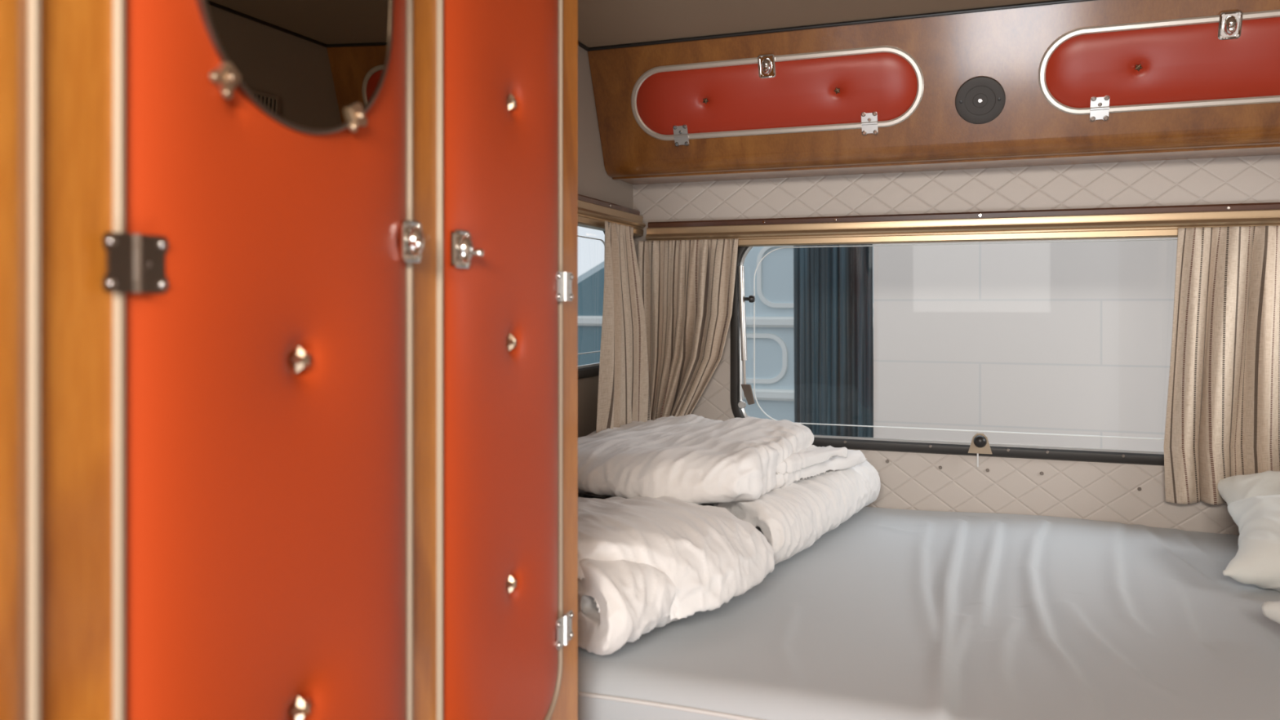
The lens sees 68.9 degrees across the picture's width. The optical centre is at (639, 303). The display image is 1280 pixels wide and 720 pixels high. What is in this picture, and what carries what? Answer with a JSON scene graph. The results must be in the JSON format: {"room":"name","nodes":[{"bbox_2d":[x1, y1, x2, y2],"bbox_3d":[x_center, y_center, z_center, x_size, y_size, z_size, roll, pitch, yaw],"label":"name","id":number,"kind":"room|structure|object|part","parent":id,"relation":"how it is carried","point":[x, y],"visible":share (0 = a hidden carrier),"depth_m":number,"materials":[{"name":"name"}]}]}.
{"room":"camper van interior","nodes":[
{"label":"camper van interior","id":0,"kind":"room"},
{"bbox_2d":[577,45,632,437],"bbox_3d":[-0.733,0.375,0.320,0.030,1.890,4.100,0,0,20],"label":"wall","id":1,"kind":"structure","parent":0,"point":[593,180],"depth_m":1.99,"materials":[{"name":"beige plastic"}]},
{"bbox_2d":[577,40,589,50],"bbox_3d":[-0.755,-0.537,0.203,0.008,0.008,3.765,0,0,20],"label":"trim","id":2,"kind":"structure","parent":1,"relation":"attached to","point":[581,45],"depth_m":1.94,"materials":[{"name":"black plastic"}]},
{"bbox_2d":[577,194,645,379],"bbox_3d":[-0.154,-0.032,1.856,0.066,0.380,0.798,0,0,20],"label":"window","id":3,"kind":"structure","parent":1,"relation":"in","point":[592,370],"depth_m":1.99,"materials":[{"name":"black rubber"}]},
{"bbox_3d":[-0.132,-0.191,1.871,0.036,0.062,0.755,0,0,20],"label":"curtain rail","id":4,"kind":"part","parent":3,"relation":"part of","materials":[{"name":"brown wood"}]},
{"bbox_2d":[595,220,650,433],"bbox_3d":[-0.036,0.069,2.026,0.043,0.482,0.290,0,0,21],"label":"curtain","id":5,"kind":"object","parent":3,"relation":"hanging from","point":[624,390],"visible":0.95,"depth_m":2.03,"materials":[{"name":"fabric"}]},
{"bbox_2d":[588,0,1093,51],"bbox_3d":[0.622,-0.536,1.707,1.556,0.007,0.007,0,0,20],"label":"trim","id":6,"kind":"structure","parent":1,"relation":"attached to","point":[1055,2],"depth_m":1.79,"materials":[{"name":"black plastic"}]},
{"bbox_2d":[577,0,1054,48],"bbox_3d":[0.017,-0.555,0.047,1.566,0.030,4.100,0,0,20],"label":"ceiling","id":7,"kind":"structure","parent":0,"point":[601,23],"depth_m":1.73,"materials":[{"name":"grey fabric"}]},
{"bbox_2d":[632,155,1279,535],"bbox_3d":[0.724,0.375,1.987,1.626,1.890,0.030,0,0,20],"label":"wall","id":8,"kind":"structure","parent":0,"point":[1081,490],"depth_m":1.96,"materials":[{"name":"beige plastic"}]},
{"bbox_2d":[587,0,1279,184],"bbox_3d":[0.671,-0.410,1.841,1.564,0.259,0.282,0,0,20],"label":"overhead cabinet","id":9,"kind":"object","parent":8,"relation":"attached to","point":[1095,81],"visible":1,"depth_m":1.79,"materials":[{"name":"brown wood"}]},
{"bbox_3d":[0.265,-0.422,1.894,0.578,0.128,0.059,0,0,20],"label":"door","id":10,"kind":"part","parent":9,"relation":"part of","materials":[{"name":"red leather"}]},
{"bbox_3d":[0.264,-0.421,1.892,0.598,0.147,0.066,0,0,20],"label":"door trim","id":11,"kind":"part","parent":9,"relation":"part of","materials":[{"name":"beige"}]},
{"bbox_2d":[955,75,1005,124],"bbox_3d":[0.644,-0.385,1.767,0.090,0.084,0.038,0,0,20],"label":"speaker","id":12,"kind":"object","parent":9,"relation":"in","point":[980,100],"visible":1,"depth_m":1.76},
{"bbox_3d":[1.015,-0.421,1.618,0.598,0.147,0.066,0,0,20],"label":"door trim","id":13,"kind":"part","parent":9,"relation":"part of","materials":[{"name":"beige"}]},
{"bbox_3d":[1.016,-0.422,1.621,0.578,0.128,0.059,0,0,20],"label":"door","id":14,"kind":"part","parent":9,"relation":"part of","materials":[{"name":"red leather"}]},
{"bbox_2d":[645,202,1279,466],"bbox_3d":[0.735,0.075,1.964,1.513,0.535,0.066,0,0,20],"label":"window","id":15,"kind":"structure","parent":8,"relation":"in","point":[980,446],"depth_m":1.97,"materials":[{"name":"gold rubber"}]},
{"bbox_2d":[638,238,738,420],"bbox_3d":[0.110,0.100,2.152,0.240,0.491,0.044,0,0,20],"label":"curtain","id":16,"kind":"object","parent":15,"relation":"hanging from","point":[687,286],"visible":0.78,"depth_m":2.15,"materials":[{"name":"fabric"}]},
{"bbox_3d":[0.235,0.065,2.135,0.019,0.300,0.020,0,0,-5],"label":"stay arm","id":17,"kind":"part","parent":15,"relation":"part of","materials":[{"name":"silver metal"}]},
{"bbox_3d":[0.250,-0.010,2.125,0.024,0.017,0.018,0,0,20],"label":"stay knob","id":18,"kind":"part","parent":15,"relation":"part of","materials":[{"name":"black plastic"}]},
{"bbox_3d":[0.730,-0.161,1.950,1.513,0.062,0.036,0,0,20],"label":"curtain rail","id":19,"kind":"part","parent":15,"relation":"part of","materials":[{"name":"brown wood"}]},
{"bbox_3d":[0.714,0.294,1.959,0.048,0.042,0.006,0,0,20],"label":"catch plate","id":20,"kind":"part","parent":15,"relation":"part of","materials":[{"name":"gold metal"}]},
{"bbox_2d":[1163,225,1279,504],"bbox_3d":[1.225,0.121,1.749,0.427,0.534,0.042,0,0,19],"label":"curtain","id":21,"kind":"object","parent":15,"relation":"hanging from","point":[1223,415],"visible":0.94,"depth_m":1.78,"materials":[{"name":"fabric"}]},
{"bbox_3d":[0.022,1.335,0.061,1.626,0.030,4.130,0,0,20],"label":"floor","id":22,"kind":"structure","parent":0,"visible":0},
{"bbox_2d":[0,0,577,719],"bbox_3d":[-0.387,0.390,0.659,0.386,1.858,0.934,0,0,20],"label":"wardrobe","id":23,"kind":"object","parent":22,"relation":"on","point":[288,417],"visible":1,"depth_m":0.58,"materials":[{"name":"brown wood"}]},
{"bbox_3d":[-0.328,0.026,0.329,0.006,0.809,0.234,0,0,20],"label":"door","id":24,"kind":"part","parent":23,"relation":"part of","materials":[{"name":"brown wood"}]},
{"bbox_3d":[-0.326,0.026,0.328,0.007,0.816,0.240,0,0,20],"label":"door trim","id":25,"kind":"part","parent":23,"relation":"part of","materials":[{"name":"gold metal"}]},
{"bbox_3d":[-0.225,0.026,0.605,0.007,0.816,0.265,0,0,20],"label":"door trim","id":26,"kind":"part","parent":23,"relation":"part of","materials":[{"name":"gold metal"}]},
{"bbox_3d":[-0.223,0.026,0.604,0.017,0.809,0.258,0,0,20],"label":"door","id":27,"kind":"part","parent":23,"relation":"part of","materials":[{"name":"red leather"}]},
{"bbox_2d":[195,0,393,134],"bbox_3d":[-0.212,-0.243,0.595,0.018,0.267,0.177,0,0,22],"label":"mirror","id":28,"kind":"object","parent":23,"relation":"attached to","point":[313,67],"visible":1,"depth_m":0.59,"materials":[{"name":"brown mirror"}]},
{"bbox_3d":[-0.125,0.026,0.879,0.007,0.816,0.238,0,0,20],"label":"door trim","id":29,"kind":"part","parent":23,"relation":"part of","materials":[{"name":"gold metal"}]},
{"bbox_3d":[-0.123,0.026,0.878,0.016,0.809,0.232,0,0,20],"label":"door","id":30,"kind":"part","parent":23,"relation":"part of","materials":[{"name":"red leather"}]},
{"bbox_3d":[0.538,0.948,1.476,1.558,0.743,1.051,0,0,20],"label":"bed base","id":31,"kind":"object","parent":22,"relation":"on","visible":0},
{"bbox_2d":[577,506,1279,719],"bbox_3d":[0.537,0.504,1.474,1.558,0.141,1.054,0,0,20],"label":"mattress","id":32,"kind":"object","parent":31,"relation":"on","point":[890,614],"visible":0.62,"depth_m":1.24,"materials":[{"name":"grey fabric"}]},
{"bbox_2d":[577,495,774,655],"bbox_3d":[-0.089,0.366,1.317,0.494,0.141,0.462,0,0,20],"label":"comforter","id":33,"kind":"object","parent":32,"relation":"on","point":[645,564],"visible":0.7,"depth_m":1.22,"materials":[{"name":"white fabric"}]},
{"bbox_2d":[577,460,880,564],"bbox_3d":[0.134,0.376,1.855,0.562,0.120,0.618,0,0,28],"label":"comforter","id":34,"kind":"object","parent":32,"relation":"on","point":[792,517],"visible":0.31,"depth_m":1.62,"materials":[{"name":"white fabric"}]},
{"bbox_2d":[577,413,866,504],"bbox_3d":[0.100,0.275,1.740,0.519,0.116,0.576,0,0,26],"label":"comforter","id":35,"kind":"object","parent":34,"relation":"on","point":[691,458],"visible":0.84,"depth_m":1.56,"materials":[{"name":"white fabric"}]},
{"bbox_2d":[1217,471,1279,505],"bbox_3d":[1.239,0.372,1.645,0.372,0.154,0.208,0,0,20],"label":"pillow","id":36,"kind":"object","parent":32,"relation":"on","point":[1237,487],"visible":0.45,"depth_m":1.72,"materials":[{"name":"white fabric"}]},
{"bbox_2d":[1222,494,1279,591],"bbox_3d":[1.137,0.379,1.423,0.425,0.154,0.247,0,0,36],"label":"pillow","id":37,"kind":"object","parent":32,"relation":"on","point":[1256,562],"visible":1,"depth_m":1.45,"materials":[{"name":"white fabric"}]},
{"bbox_2d":[1261,601,1279,623],"bbox_3d":[0.984,0.393,1.052,0.420,0.098,0.246,0,0,15],"label":"pillow","id":38,"kind":"object","parent":32,"relation":"on","point":[1271,610],"visible":1,"depth_m":1.20,"materials":[{"name":"white fabric"}]},
{"label":"outside","id":39,"kind":"structure","parent":0,"visible":0},
{"bbox_3d":[1.369,1.995,3.758,28.000,0.150,24.000,0,0,20],"label":"ground","id":40,"kind":"structure","parent":39,"visible":0},
{"bbox_2d":[577,244,873,422],"bbox_3d":[-0.085,0.682,5.523,5.259,2.462,1.880,0,0,20],"label":"van","id":41,"kind":"object","parent":40,"relation":"on","point":[774,277],"visible":0.18,"depth_m":4.31,"materials":[{"name":"white paint"}]},
{"bbox_3d":[0.183,0.254,4.446,3.900,0.383,0.040,0,0,20],"label":"moulding","id":42,"kind":"part","parent":41,"relation":"part of","materials":[{"name":"white"}]},
{"bbox_2d":[873,237,1177,451],"bbox_3d":[2.434,0.484,2.466,3.515,2.869,0.300,0,0,20],"label":"wall","id":43,"kind":"structure","parent":40,"relation":"on","point":[1057,338],"depth_m":2.78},
{"bbox_2d":[793,244,873,437],"bbox_3d":[0.592,0.486,3.101,0.392,2.808,0.082,0,0,20],"label":"drape","id":44,"kind":"object","parent":43,"relation":"hanging from","point":[833,337],"visible":0.24,"depth_m":3.08,"materials":[{"name":"blue fabric"}]}
]}

